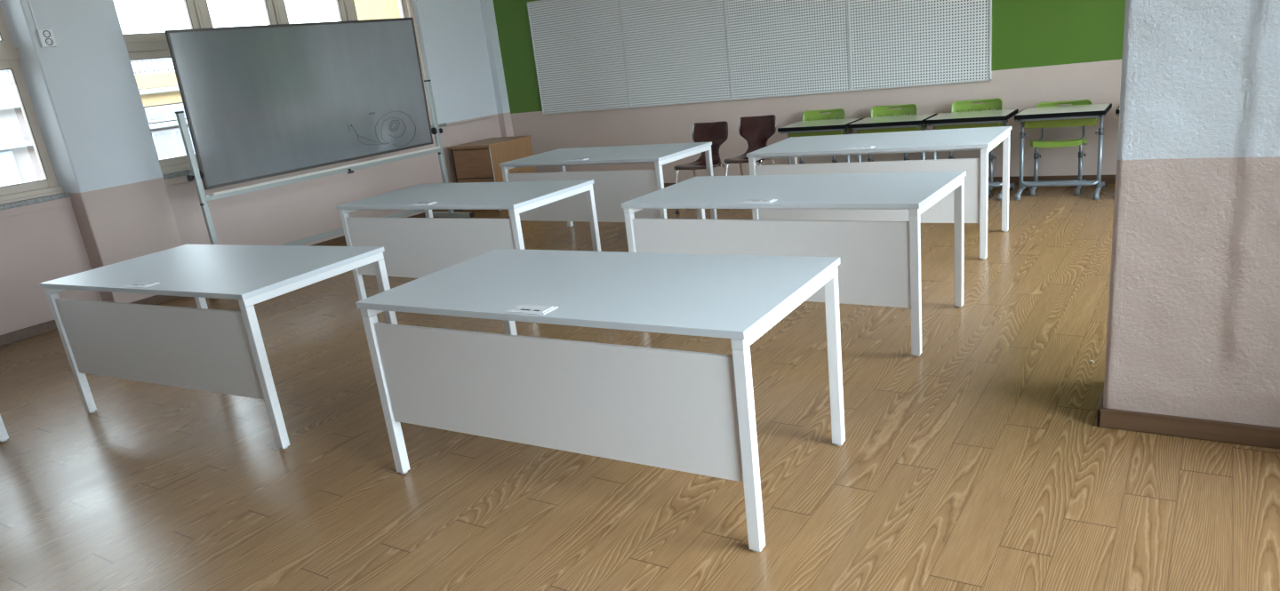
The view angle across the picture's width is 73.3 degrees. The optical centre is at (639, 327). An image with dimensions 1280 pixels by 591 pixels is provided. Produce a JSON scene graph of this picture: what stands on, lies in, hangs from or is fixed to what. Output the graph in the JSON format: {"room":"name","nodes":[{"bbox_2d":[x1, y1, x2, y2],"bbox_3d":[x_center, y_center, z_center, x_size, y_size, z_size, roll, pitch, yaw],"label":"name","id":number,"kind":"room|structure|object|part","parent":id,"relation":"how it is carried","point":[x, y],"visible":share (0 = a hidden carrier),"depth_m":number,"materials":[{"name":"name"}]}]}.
{"room":"classroom","nodes":[
{"label":"classroom","id":0,"kind":"room"},
{"bbox_2d":[0,0,513,335],"bbox_3d":[-4.724,-1.320,6.201,0.480,2.850,11.054,5,21,33],"label":"wall","id":1,"kind":"structure","parent":0,"point":[84,92],"depth_m":6.81,"materials":[{"name":"paint"}]},
{"bbox_2d":[0,5,70,209],"bbox_3d":[-5.516,-1.299,5.178,0.332,1.705,3.390,5,21,33],"label":"window","id":2,"kind":"structure","parent":1,"relation":"in","point":[13,196],"depth_m":6.45,"materials":[{"name":"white metal"}]},
{"bbox_3d":[-4.882,-2.198,5.983,0.050,0.560,0.780,5,21,33],"label":"sash","id":3,"kind":"part","parent":2,"relation":"part of","materials":[{"name":"brown metal"}]},
{"bbox_3d":[-4.788,-1.418,6.235,0.050,0.940,0.780,5,21,33],"label":"sash","id":4,"kind":"part","parent":2,"relation":"part of","materials":[{"name":"brown metal"}]},
{"bbox_3d":[-5.495,-1.323,5.153,0.130,1.650,3.390,5,21,33],"label":"frame","id":5,"kind":"part","parent":2,"relation":"part of","materials":[{"name":"brown metal"}]},
{"bbox_3d":[-5.429,-0.505,5.421,0.332,0.035,3.360,5,21,33],"label":"sill","id":6,"kind":"part","parent":2,"relation":"part of","materials":[{"name":"grey stone"}]},
{"bbox_2d":[0,197,71,218],"bbox_3d":[-5.307,-0.449,5.350,0.022,0.061,3.347,5,21,33],"label":"trim","id":7,"kind":"structure","parent":1,"relation":"attached to","point":[49,204],"depth_m":6.45,"materials":[{"name":"paint"}]},
{"bbox_2d":[27,0,56,47],"bbox_3d":[-4.348,-2.425,6.146,0.040,0.812,0.100,5,21,33],"label":"wall socket","id":8,"kind":"object","parent":1,"relation":"attached to","point":[46,38],"visible":1,"depth_m":6.23,"materials":[{"name":"white plastic"}]},
{"bbox_2d":[0,209,455,346],"bbox_3d":[-4.479,0.022,6.493,0.214,0.078,10.925,5,21,33],"label":"baseboard","id":9,"kind":"structure","parent":1,"relation":"attached to","point":[48,326],"depth_m":6.62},
{"bbox_2d":[123,0,447,179],"bbox_3d":[-3.371,-2.564,8.298,0.332,1.705,3.475,5,21,33],"label":"window","id":10,"kind":"structure","parent":1,"relation":"in","point":[145,45],"depth_m":7.45,"materials":[{"name":"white metal"}]},
{"bbox_3d":[-4.091,-2.665,7.134,0.050,0.560,0.805,5,21,33],"label":"sash","id":11,"kind":"part","parent":10,"relation":"part of","materials":[{"name":"brown metal"}]},
{"bbox_3d":[-3.997,-1.885,7.386,0.050,0.940,0.805,5,21,33],"label":"sash","id":12,"kind":"part","parent":10,"relation":"part of","materials":[{"name":"brown metal"}]},
{"bbox_3d":[-3.650,-2.924,7.775,0.050,0.560,0.715,5,21,33],"label":"sash","id":13,"kind":"part","parent":10,"relation":"part of","materials":[{"name":"brown metal"}]},
{"bbox_3d":[-3.266,-1.780,8.569,0.332,0.035,3.435,5,21,33],"label":"sill","id":14,"kind":"part","parent":10,"relation":"part of","materials":[{"name":"grey stone"}]},
{"bbox_3d":[-3.218,-3.179,8.404,0.050,0.560,0.755,5,21,33],"label":"sash","id":15,"kind":"part","parent":10,"relation":"part of","materials":[{"name":"brown metal"}]},
{"bbox_3d":[-2.769,-3.444,9.057,0.050,0.560,0.775,5,21,33],"label":"sash","id":16,"kind":"part","parent":10,"relation":"part of","materials":[{"name":"brown metal"}]},
{"bbox_2d":[164,125,448,185],"bbox_3d":[-3.129,-1.733,8.518,0.022,0.061,3.447,5,21,33],"label":"trim","id":17,"kind":"structure","parent":1,"relation":"attached to","point":[181,179],"depth_m":7.33,"materials":[{"name":"paint"}]},
{"bbox_2d":[0,184,1279,590],"bbox_3d":[-1.104,0.396,4.408,8.740,0.120,11.454,5,21,33],"label":"floor","id":18,"kind":"structure","parent":0,"point":[979,460],"depth_m":3.34,"materials":[{"name":"brown wood"}]},
{"bbox_2d":[0,414,8,442],"bbox_3d":[-4.186,0.314,4.386,1.633,0.747,0.836,4,21,30],"label":"work table","id":19,"kind":"object","parent":18,"relation":"on","point":[4,436],"visible":1,"depth_m":4.40,"materials":[{"name":"white plastic"}]},
{"bbox_2d":[40,244,397,449],"bbox_3d":[-2.161,0.030,4.513,1.633,0.747,0.836,4,21,29],"label":"work table","id":20,"kind":"object","parent":18,"relation":"on","point":[203,348],"visible":0.95,"depth_m":4.17,"materials":[{"name":"white plastic"}]},
{"bbox_3d":[-2.882,-0.319,4.802,0.041,0.036,0.820,4,21,29],"label":"rail","id":21,"kind":"part","parent":20,"relation":"part of","materials":[{"name":"white metal"}]},
{"bbox_3d":[-3.030,0.141,4.592,0.041,0.670,0.041,4,21,29],"label":"leg","id":22,"kind":"part","parent":20,"relation":"part of","materials":[{"name":"white metal"}]},
{"bbox_3d":[-2.356,0.088,4.174,1.530,0.412,0.018,4,21,29],"label":"modesty panel","id":23,"kind":"part","parent":20,"relation":"part of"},
{"bbox_3d":[-2.655,-0.109,5.227,0.041,0.670,0.041,4,21,29],"label":"leg","id":24,"kind":"part","parent":20,"relation":"part of","materials":[{"name":"white metal"}]},
{"bbox_3d":[-1.660,0.227,3.817,0.041,0.670,0.041,4,21,29],"label":"leg","id":25,"kind":"part","parent":20,"relation":"part of","materials":[{"name":"white metal"}]},
{"bbox_3d":[-1.512,-0.233,4.027,0.041,0.036,0.820,4,21,29],"label":"rail","id":26,"kind":"part","parent":20,"relation":"part of","materials":[{"name":"white metal"}]},
{"bbox_3d":[-1.285,-0.024,4.453,0.041,0.670,0.041,4,21,29],"label":"leg","id":27,"kind":"part","parent":20,"relation":"part of","materials":[{"name":"white metal"}]},
{"bbox_2d":[164,17,474,245],"bbox_3d":[-2.764,-1.618,7.672,0.626,2.071,2.640,6,22,35],"label":"board","id":28,"kind":"object","parent":18,"relation":"on","point":[261,101],"visible":0.83,"depth_m":7.38,"materials":[{"name":"grey ceramic"}]},
{"bbox_3d":[-3.489,-1.162,6.696,0.052,0.052,0.045,6,22,35],"label":"clamp knob","id":29,"kind":"part","parent":28,"relation":"part of","materials":[{"name":"black plastic"}]},
{"bbox_3d":[-3.444,-0.998,6.785,0.040,1.355,0.044,6,22,35],"label":"post","id":30,"kind":"part","parent":28,"relation":"part of","materials":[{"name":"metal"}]},
{"bbox_3d":[-2.816,-2.030,7.541,0.028,1.200,2.400,8,23,34],"label":"board frame","id":31,"kind":"part","parent":28,"relation":"part of","materials":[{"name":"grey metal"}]},
{"bbox_3d":[-2.731,-1.399,7.737,0.032,0.040,2.510,6,22,35],"label":"rail","id":32,"kind":"part","parent":28,"relation":"part of","materials":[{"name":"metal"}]},
{"bbox_2d":[209,145,439,195],"bbox_3d":[-2.702,-1.425,7.705,0.064,0.020,2.400,6,22,35],"label":"tray","id":33,"kind":"object","parent":28,"relation":"on","point":[285,180],"depth_m":7.61,"materials":[{"name":"silver metal"}]},
{"bbox_3d":[-2.023,-1.786,8.698,0.040,1.355,0.044,6,22,35],"label":"post","id":34,"kind":"part","parent":28,"relation":"part of","materials":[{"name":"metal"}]},
{"bbox_2d":[336,179,601,300],"bbox_3d":[-1.176,-0.575,6.020,1.633,0.747,0.836,5,21,33],"label":"work table","id":35,"kind":"object","parent":18,"relation":"on","point":[413,247],"visible":0.74,"depth_m":5.73,"materials":[{"name":"white plastic"}]},
{"bbox_3d":[-1.874,-0.939,6.347,0.041,0.036,0.820,5,21,33],"label":"rail","id":36,"kind":"part","parent":35,"relation":"part of","materials":[{"name":"white metal"}]},
{"bbox_3d":[-2.041,-0.480,6.149,0.041,0.670,0.041,5,21,33],"label":"leg","id":37,"kind":"part","parent":35,"relation":"part of","materials":[{"name":"white metal"}]},
{"bbox_3d":[-1.626,-0.728,6.760,0.041,0.670,0.041,5,21,33],"label":"leg","id":38,"kind":"part","parent":35,"relation":"part of","materials":[{"name":"white metal"}]},
{"bbox_3d":[-1.391,-0.518,5.693,1.530,0.412,0.018,5,21,33],"label":"modesty panel","id":39,"kind":"part","parent":35,"relation":"part of","materials":[{"name":"white laminate"}]},
{"bbox_3d":[-1.357,-0.798,5.709,1.535,0.030,0.040,5,21,33],"label":"long rail","id":40,"kind":"part","parent":35,"relation":"part of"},
{"bbox_3d":[-0.719,-0.364,5.299,0.041,0.670,0.041,5,21,33],"label":"leg","id":41,"kind":"part","parent":35,"relation":"part of","materials":[{"name":"white metal"}]},
{"bbox_3d":[-0.552,-0.823,5.497,0.041,0.036,0.820,5,21,33],"label":"rail","id":42,"kind":"part","parent":35,"relation":"part of","materials":[{"name":"white metal"}]},
{"bbox_3d":[-0.304,-0.612,5.910,0.041,0.670,0.041,5,21,33],"label":"leg","id":43,"kind":"part","parent":35,"relation":"part of","materials":[{"name":"white metal"}]},
{"bbox_2d":[448,136,535,211],"bbox_3d":[-1.672,-1.776,9.944,0.606,0.735,0.733,5,21,33],"label":"base cabinet","id":44,"kind":"object","parent":18,"relation":"on","point":[479,161],"visible":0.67,"depth_m":9.66,"materials":[{"name":"brown wood"}]},
{"bbox_3d":[-1.869,-1.826,9.635,0.546,0.313,0.020,5,21,33],"label":"drawer","id":45,"kind":"part","parent":44,"relation":"part of","materials":[{"name":"brown wood"}]},
{"bbox_3d":[-1.832,-1.522,9.733,0.546,0.311,0.020,5,21,33],"label":"drawer","id":46,"kind":"part","parent":44,"relation":"part of","materials":[{"name":"brown wood"}]},
{"bbox_2d":[355,248,845,552],"bbox_3d":[-0.142,0.172,3.322,1.633,0.747,0.836,4,21,31],"label":"work table","id":47,"kind":"object","parent":18,"relation":"on","point":[689,412],"visible":1,"depth_m":2.97,"materials":[{"name":"white laminate"}]},
{"bbox_3d":[-0.849,-0.186,3.635,0.041,0.036,0.820,4,21,31],"label":"rail","id":48,"kind":"part","parent":47,"relation":"part of","materials":[{"name":"white metal"}]},
{"bbox_3d":[-1.009,0.273,3.432,0.041,0.670,0.041,4,21,31],"label":"leg","id":49,"kind":"part","parent":47,"relation":"part of","materials":[{"name":"white metal"}]},
{"bbox_3d":[-0.609,0.025,4.053,0.041,0.670,0.041,4,21,31],"label":"leg","id":50,"kind":"part","parent":47,"relation":"part of","materials":[{"name":"white metal"}]},
{"bbox_3d":[-0.349,0.230,2.991,1.530,0.412,0.018,4,21,31],"label":"modesty panel","id":51,"kind":"part","parent":47,"relation":"part of","materials":[{"name":"white laminate"}]},
{"bbox_3d":[0.332,0.378,2.610,0.041,0.670,0.041,4,21,31],"label":"leg","id":52,"kind":"part","parent":47,"relation":"part of","materials":[{"name":"white metal"}]},
{"bbox_3d":[0.491,-0.081,2.812,0.041,0.036,0.820,4,21,31],"label":"rail","id":53,"kind":"part","parent":47,"relation":"part of","materials":[{"name":"white metal"}]},
{"bbox_3d":[0.732,0.129,3.231,0.041,0.670,0.041,4,21,31],"label":"leg","id":54,"kind":"part","parent":47,"relation":"part of","materials":[{"name":"white metal"}]},
{"bbox_2d":[499,141,717,227],"bbox_3d":[-0.266,-1.128,7.397,1.633,0.747,0.836,5,22,34],"label":"work table","id":55,"kind":"object","parent":18,"relation":"on","point":[612,188],"visible":0.73,"depth_m":7.02,"materials":[{"name":"white plastic"}]},
{"bbox_3d":[-1.129,-1.039,7.541,0.041,0.670,0.041,5,21,34],"label":"leg","id":56,"kind":"part","parent":55,"relation":"part of","materials":[{"name":"white metal"}]},
{"bbox_3d":[-0.956,-1.497,7.734,0.041,0.036,0.820,5,21,34],"label":"rail","id":57,"kind":"part","parent":55,"relation":"part of","materials":[{"name":"white metal"}]},
{"bbox_3d":[-0.703,-1.285,8.144,0.041,0.670,0.041,5,21,34],"label":"leg","id":58,"kind":"part","parent":55,"relation":"part of","materials":[{"name":"white metal"}]},
{"bbox_3d":[-0.486,-1.072,7.074,1.530,0.412,0.018,5,21,34],"label":"modesty panel","id":59,"kind":"part","parent":55,"relation":"part of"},
{"bbox_3d":[-0.451,-1.352,7.088,1.535,0.030,0.040,5,21,34],"label":"long rail","id":60,"kind":"part","parent":55,"relation":"part of","materials":[{"name":"white metal"}]},
{"bbox_3d":[0.177,-0.914,6.668,0.041,0.670,0.041,5,21,34],"label":"leg","id":61,"kind":"part","parent":55,"relation":"part of","materials":[{"name":"white metal"}]},
{"bbox_3d":[0.351,-1.372,6.862,0.041,0.036,0.820,5,21,34],"label":"rail","id":62,"kind":"part","parent":55,"relation":"part of","materials":[{"name":"white metal"}]},
{"bbox_3d":[0.604,-1.160,7.272,0.041,0.670,0.041,5,21,34],"label":"leg","id":63,"kind":"part","parent":55,"relation":"part of","materials":[{"name":"white metal"}]},
{"bbox_2d":[673,120,727,214],"bbox_3d":[0.599,-1.524,8.219,0.408,0.797,0.496,5,21,33],"label":"shell chair","id":64,"kind":"object","parent":18,"relation":"on","point":[716,132],"visible":0.82,"depth_m":8.28,"materials":[{"name":"red wood"}]},
{"bbox_3d":[0.371,-1.305,8.213,0.105,0.417,0.025,-17,20,-28],"label":"leg","id":65,"kind":"part","parent":64,"relation":"part of","materials":[{"name":"silver metal"}]},
{"bbox_2d":[724,114,775,175],"bbox_3d":[1.070,-1.594,8.263,0.408,0.797,0.496,4,21,30],"label":"shell chair","id":66,"kind":"object","parent":18,"relation":"on","point":[756,131],"visible":0.72,"depth_m":8.35,"materials":[{"name":"brown wood"}]},
{"bbox_3d":[0.846,-1.373,8.245,0.105,0.417,0.025,-18,21,-31],"label":"leg","id":67,"kind":"part","parent":66,"relation":"part of","materials":[{"name":"silver metal"}]},
{"bbox_3d":[1.015,-1.479,8.530,0.029,0.409,0.171,-1,19,17],"label":"leg","id":68,"kind":"part","parent":66,"relation":"part of","materials":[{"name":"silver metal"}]},
{"bbox_2d":[620,170,966,356],"bbox_3d":[0.841,-0.403,4.739,1.633,0.747,0.836,5,21,34],"label":"work table","id":69,"kind":"object","parent":18,"relation":"on","point":[880,265],"visible":0.87,"depth_m":4.32,"materials":[{"name":"white plastic"}]},
{"bbox_3d":[-0.022,-0.313,4.881,0.041,0.670,0.041,5,21,34],"label":"leg","id":70,"kind":"part","parent":69,"relation":"part of","materials":[{"name":"white metal"}]},
{"bbox_3d":[0.150,-0.771,5.076,0.041,0.036,0.820,5,21,34],"label":"rail","id":71,"kind":"part","parent":69,"relation":"part of","materials":[{"name":"white metal"}]},
{"bbox_3d":[0.403,-0.559,5.486,0.041,0.670,0.041,5,21,34],"label":"leg","id":72,"kind":"part","parent":69,"relation":"part of","materials":[{"name":"white metal"}]},
{"bbox_3d":[0.621,-0.347,4.416,1.530,0.412,0.018,5,21,34],"label":"modesty panel","id":73,"kind":"part","parent":69,"relation":"part of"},
{"bbox_3d":[0.656,-0.626,4.430,1.535,0.030,0.040,5,21,34],"label":"long rail","id":74,"kind":"part","parent":69,"relation":"part of","materials":[{"name":"white metal"}]},
{"bbox_3d":[1.286,-0.189,4.011,0.041,0.670,0.041,5,21,34],"label":"leg","id":75,"kind":"part","parent":69,"relation":"part of","materials":[{"name":"white metal"}]},
{"bbox_3d":[1.458,-0.647,4.205,0.041,0.036,0.820,5,21,34],"label":"rail","id":76,"kind":"part","parent":69,"relation":"part of","materials":[{"name":"white metal"}]},
{"bbox_3d":[1.711,-0.435,4.616,0.041,0.670,0.041,5,21,34],"label":"leg","id":77,"kind":"part","parent":69,"relation":"part of","materials":[{"name":"white metal"}]},
{"bbox_2d":[777,118,863,164],"bbox_3d":[1.733,-1.590,8.183,0.656,0.692,0.530,5,21,33],"label":"student desk","id":78,"kind":"object","parent":18,"relation":"on","point":[833,126],"visible":0.44,"depth_m":7.96,"materials":[{"name":"white laminate"}]},
{"bbox_3d":[1.699,-1.873,8.091,0.604,0.022,0.430,5,21,33],"label":"frame","id":79,"kind":"part","parent":78,"relation":"part of","materials":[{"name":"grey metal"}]},
{"bbox_2d":[787,128,853,137],"bbox_3d":[1.699,-1.841,8.096,0.544,0.087,0.312,5,21,33],"label":"tray","id":80,"kind":"object","parent":78,"relation":"on","point":[833,132],"depth_m":7.96,"materials":[{"name":"green plastic"}]},
{"bbox_3d":[1.932,-1.477,7.975,0.030,0.445,0.030,5,21,33],"label":"leg","id":81,"kind":"part","parent":78,"relation":"part of","materials":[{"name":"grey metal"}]},
{"bbox_2d":[799,108,845,164],"bbox_3d":[1.732,-1.682,8.318,0.430,0.782,0.432,5,21,33],"label":"chair","id":82,"kind":"object","parent":18,"relation":"on","point":[838,113],"visible":0.29,"depth_m":8.37,"materials":[{"name":"green plastic"}]},
{"bbox_3d":[1.791,-2.014,8.362,0.430,0.196,0.088,5,21,33],"label":"backrest","id":83,"kind":"part","parent":82,"relation":"part of","materials":[{"name":"green plastic"}]},
{"bbox_2d":[746,126,1011,259],"bbox_3d":[1.711,-0.971,6.174,1.633,0.747,0.836,5,21,32],"label":"work table","id":84,"kind":"object","parent":18,"relation":"on","point":[984,140],"visible":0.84,"depth_m":5.83,"materials":[{"name":"white plastic"}]},
{"bbox_3d":[0.845,-0.871,6.288,0.041,0.670,0.041,5,21,32],"label":"leg","id":85,"kind":"part","parent":84,"relation":"part of","materials":[{"name":"white metal"}]},
{"bbox_3d":[1.006,-1.330,6.489,0.041,0.036,0.820,5,21,32],"label":"rail","id":86,"kind":"part","parent":84,"relation":"part of","materials":[{"name":"white metal"}]},
{"bbox_3d":[1.247,-1.119,6.907,0.041,0.670,0.041,5,21,32],"label":"leg","id":87,"kind":"part","parent":84,"relation":"part of","materials":[{"name":"white metal"}]},
{"bbox_3d":[1.502,-0.913,5.843,1.530,0.412,0.018,5,21,32],"label":"modesty panel","id":88,"kind":"part","parent":84,"relation":"part of","materials":[{"name":"white laminate"}]},
{"bbox_3d":[1.535,-1.193,5.860,1.535,0.030,0.040,5,21,32],"label":"long rail","id":89,"kind":"part","parent":84,"relation":"part of","materials":[{"name":"white metal"}]},
{"bbox_3d":[2.182,-0.764,5.461,0.041,0.670,0.041,5,21,32],"label":"leg","id":90,"kind":"part","parent":84,"relation":"part of","materials":[{"name":"white metal"}]},
{"bbox_3d":[2.343,-1.223,5.662,0.041,0.036,0.820,5,21,32],"label":"rail","id":91,"kind":"part","parent":84,"relation":"part of","materials":[{"name":"white metal"}]},
{"bbox_3d":[2.584,-1.013,6.080,0.041,0.670,0.041,5,21,32],"label":"leg","id":92,"kind":"part","parent":84,"relation":"part of","materials":[{"name":"white metal"}]},
{"bbox_2d":[848,113,936,161],"bbox_3d":[2.303,-1.539,7.812,0.656,0.692,0.531,5,21,33],"label":"student desk","id":93,"kind":"object","parent":18,"relation":"on","point":[908,123],"visible":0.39,"depth_m":7.59,"materials":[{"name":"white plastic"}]},
{"bbox_3d":[2.021,-1.468,7.916,0.030,0.445,0.030,5,21,33],"label":"leg","id":94,"kind":"part","parent":93,"relation":"part of","materials":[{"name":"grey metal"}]},
{"bbox_3d":[2.269,-1.821,7.720,0.604,0.022,0.430,5,21,33],"label":"frame","id":95,"kind":"part","parent":93,"relation":"part of","materials":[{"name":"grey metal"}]},
{"bbox_2d":[857,124,927,133],"bbox_3d":[2.269,-1.790,7.725,0.544,0.087,0.312,5,21,33],"label":"tray","id":96,"kind":"object","parent":93,"relation":"on","point":[902,129],"depth_m":7.59,"materials":[{"name":"green plastic"}]},
{"bbox_3d":[2.504,-1.426,7.605,0.030,0.445,0.030,5,21,33],"label":"leg","id":97,"kind":"part","parent":93,"relation":"part of","materials":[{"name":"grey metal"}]},
{"bbox_2d":[867,104,917,161],"bbox_3d":[2.302,-1.630,7.947,0.430,0.782,0.432,5,21,33],"label":"chair","id":98,"kind":"object","parent":18,"relation":"on","point":[876,111],"visible":0.24,"depth_m":8.00,"materials":[{"name":"green plastic"}]},
{"bbox_3d":[2.361,-1.962,7.991,0.430,0.196,0.088,5,21,33],"label":"backrest","id":99,"kind":"part","parent":98,"relation":"part of","materials":[{"name":"green plastic"}]},
{"bbox_2d":[924,108,1018,199],"bbox_3d":[2.867,-1.488,7.445,0.656,0.692,0.531,5,21,33],"label":"student desk","id":100,"kind":"object","parent":18,"relation":"on","point":[986,118],"visible":0.59,"depth_m":7.24,"materials":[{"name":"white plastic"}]},
{"bbox_3d":[2.585,-1.418,7.551,0.030,0.445,0.030,5,21,33],"label":"leg","id":101,"kind":"part","parent":100,"relation":"part of","materials":[{"name":"grey metal"}]},
{"bbox_2d":[934,120,1007,129],"bbox_3d":[2.833,-1.739,7.357,0.544,0.087,0.312,5,21,33],"label":"tray","id":102,"kind":"object","parent":100,"relation":"on","point":[990,124],"depth_m":7.22,"materials":[{"name":"green plastic"}]},
{"bbox_3d":[2.833,-1.770,7.353,0.604,0.022,0.430,5,21,33],"label":"frame","id":103,"kind":"part","parent":100,"relation":"part of","materials":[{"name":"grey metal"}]},
{"bbox_2d":[948,97,1002,196],"bbox_3d":[2.915,-1.575,7.548,0.430,0.782,0.432,5,21,33],"label":"chair","id":104,"kind":"object","parent":18,"relation":"on","point":[958,106],"visible":0.28,"depth_m":7.58,"materials":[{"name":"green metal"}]},
{"bbox_3d":[2.974,-1.907,7.592,0.430,0.196,0.088,5,21,33],"label":"backrest","id":105,"kind":"part","parent":104,"relation":"part of","materials":[{"name":"green plastic"}]},
{"bbox_3d":[3.054,-1.349,7.483,0.032,0.262,0.045,5,21,33],"label":"leg","id":106,"kind":"part","parent":104,"relation":"part of","materials":[{"name":"grey metal"}]},
{"bbox_2d":[1029,99,1092,195],"bbox_3d":[3.503,-1.499,7.188,0.430,0.724,0.432,5,21,33],"label":"chair","id":107,"kind":"object","parent":18,"relation":"on","point":[1080,142],"visible":0.59,"depth_m":7.12,"materials":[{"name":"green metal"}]},
{"bbox_3d":[3.357,-1.326,7.298,0.032,0.262,0.045,5,21,33],"label":"leg","id":108,"kind":"part","parent":107,"relation":"part of","materials":[{"name":"grey metal"}]},
{"bbox_3d":[3.487,-1.531,7.160,0.400,0.106,0.360,5,21,33],"label":"seat","id":109,"kind":"part","parent":107,"relation":"part of","materials":[{"name":"green plastic"}]},
{"bbox_3d":[3.565,-1.803,7.241,0.430,0.196,0.088,5,21,33],"label":"backrest","id":110,"kind":"part","parent":107,"relation":"part of","materials":[{"name":"green plastic"}]},
{"bbox_3d":[3.639,-1.300,7.114,0.032,0.262,0.045,5,21,33],"label":"leg","id":111,"kind":"part","parent":107,"relation":"part of","materials":[{"name":"grey metal"}]},
{"bbox_2d":[1014,103,1111,199],"bbox_3d":[3.459,-1.435,7.060,0.656,0.692,0.531,5,21,33],"label":"student desk","id":112,"kind":"object","parent":18,"relation":"on","point":[1077,115],"visible":1,"depth_m":6.88,"materials":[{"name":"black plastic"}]},
{"bbox_3d":[3.176,-1.364,7.163,0.030,0.445,0.030,5,21,33],"label":"leg","id":113,"kind":"part","parent":112,"relation":"part of","materials":[{"name":"grey metal"}]},
{"bbox_3d":[3.144,-1.631,7.077,0.022,0.170,0.022,5,21,33],"label":"leg","id":114,"kind":"part","parent":112,"relation":"part of","materials":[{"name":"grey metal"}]},
{"bbox_3d":[3.424,-1.717,6.968,0.604,0.022,0.430,5,21,33],"label":"frame","id":115,"kind":"part","parent":112,"relation":"part of","materials":[{"name":"grey metal"}]},
{"bbox_2d":[1024,117,1100,128],"bbox_3d":[3.425,-1.685,6.972,0.544,0.087,0.312,5,21,33],"label":"tray","id":116,"kind":"object","parent":112,"relation":"on","point":[1077,122],"depth_m":6.85,"materials":[{"name":"green plastic"}]},
{"bbox_3d":[3.660,-1.322,6.854,0.030,0.445,0.030,5,21,33],"label":"leg","id":117,"kind":"part","parent":112,"relation":"part of","materials":[{"name":"grey metal"}]},
{"bbox_3d":[3.628,-1.589,6.767,0.022,0.170,0.022,5,21,33],"label":"leg","id":118,"kind":"part","parent":112,"relation":"part of","materials":[{"name":"grey metal"}]},
{"bbox_2d":[1113,105,1119,199],"bbox_3d":[4.078,-1.390,6.690,0.656,0.692,0.530,5,21,33],"label":"student desk","id":119,"kind":"object","parent":18,"relation":"on","point":[1118,108],"visible":0.08,"depth_m":6.58,"materials":[{"name":"black plastic"}]},
{"bbox_2d":[1103,0,1279,427],"bbox_3d":[2.140,-1.004,2.674,1.082,2.850,0.454,5,21,33],"label":"wall pier","id":120,"kind":"object","parent":18,"relation":"on","point":[1194,316],"visible":1,"depth_m":2.85,"materials":[{"name":"paint"}]},
{"bbox_2d":[1096,389,1279,448],"bbox_3d":[2.284,0.306,3.109,1.078,0.074,0.473,5,21,33],"label":"baseboard","id":121,"kind":"object","parent":120,"relation":"attached to","point":[1145,422],"visible":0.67,"depth_m":3.06,"materials":[{"name":"brown wood"}]},
{"bbox_2d":[492,0,1125,183],"bbox_3d":[1.751,-2.791,8.353,8.740,2.850,0.200,5,21,33],"label":"wall","id":122,"kind":"structure","parent":0,"point":[1043,51],"depth_m":7.83,"materials":[{"name":"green paint"}]},
{"bbox_2d":[526,0,991,114],"bbox_3d":[0.889,-2.953,8.736,5.068,1.262,0.026,5,21,33],"label":"pegboard","id":123,"kind":"object","parent":122,"relation":"attached to","point":[590,55],"visible":1,"depth_m":8.68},
{"bbox_3d":[-0.698,-3.097,9.772,1.243,1.238,0.018,5,21,33],"label":"panel","id":124,"kind":"part","parent":123,"relation":"part of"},
{"bbox_3d":[0.361,-3.002,9.083,1.243,1.238,0.018,5,21,33],"label":"panel","id":125,"kind":"part","parent":123,"relation":"part of","materials":[{"name":"white metal"}]},
{"bbox_3d":[1.420,-2.906,8.394,1.243,1.238,0.018,5,21,33],"label":"panel","id":126,"kind":"part","parent":123,"relation":"part of","materials":[{"name":"white metal"}]},
{"bbox_3d":[2.479,-2.811,7.705,1.243,1.238,0.018,5,21,33],"label":"panel","id":127,"kind":"part","parent":123,"relation":"part of","materials":[{"name":"white metal"}]},
{"bbox_2d":[664,174,1115,187],"bbox_3d":[1.880,-1.444,8.673,8.070,0.078,0.014,5,21,33],"label":"baseboard","id":128,"kind":"structure","parent":122,"relation":"attached to","point":[1108,179],"depth_m":7.52,"materials":[{"name":"brown wood"}]},
{"label":"outside","id":129,"kind":"structure","parent":0,"visible":0},
{"bbox_3d":[-13.576,-2.324,33.975,180.000,0.200,200.000,5,21,33],"label":"ground","id":130,"kind":"structure","parent":129,"visible":0},
{"bbox_2d":[0,57,195,186],"bbox_3d":[-26.344,-1.768,23.395,10.250,8.100,37.412,5,21,33],"label":"school wing","id":131,"kind":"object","parent":130,"relation":"on","point":[160,94],"visible":0.18,"depth_m":28.49},
{"bbox_3d":[-22.713,-4.994,19.592,0.070,0.500,37.412,5,21,33],"label":"roof railing","id":132,"kind":"part","parent":131,"relation":"part of","materials":[{"name":"white metal"}]},
{"bbox_3d":[-16.268,-7.189,29.044,0.050,0.300,0.580,5,21,33],"label":"pane","id":133,"kind":"part","parent":131,"relation":"part of","materials":[{"name":"glass"}]},
{"bbox_3d":[-16.133,-6.059,29.409,0.050,1.130,0.580,5,21,33],"label":"pane","id":134,"kind":"part","parent":131,"relation":"part of","materials":[{"name":"white glass"}]},
{"bbox_3d":[-15.881,-7.417,29.607,0.050,0.300,0.580,5,21,33],"label":"pane","id":135,"kind":"part","parent":131,"relation":"part of","materials":[{"name":"white glass"}]},
{"bbox_3d":[-15.746,-6.287,29.972,0.050,1.130,0.580,5,21,33],"label":"pane","id":136,"kind":"part","parent":131,"relation":"part of","materials":[{"name":"glass"}]},
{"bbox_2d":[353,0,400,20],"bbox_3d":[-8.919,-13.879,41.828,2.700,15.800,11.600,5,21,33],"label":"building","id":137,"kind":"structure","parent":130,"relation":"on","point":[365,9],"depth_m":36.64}
]}

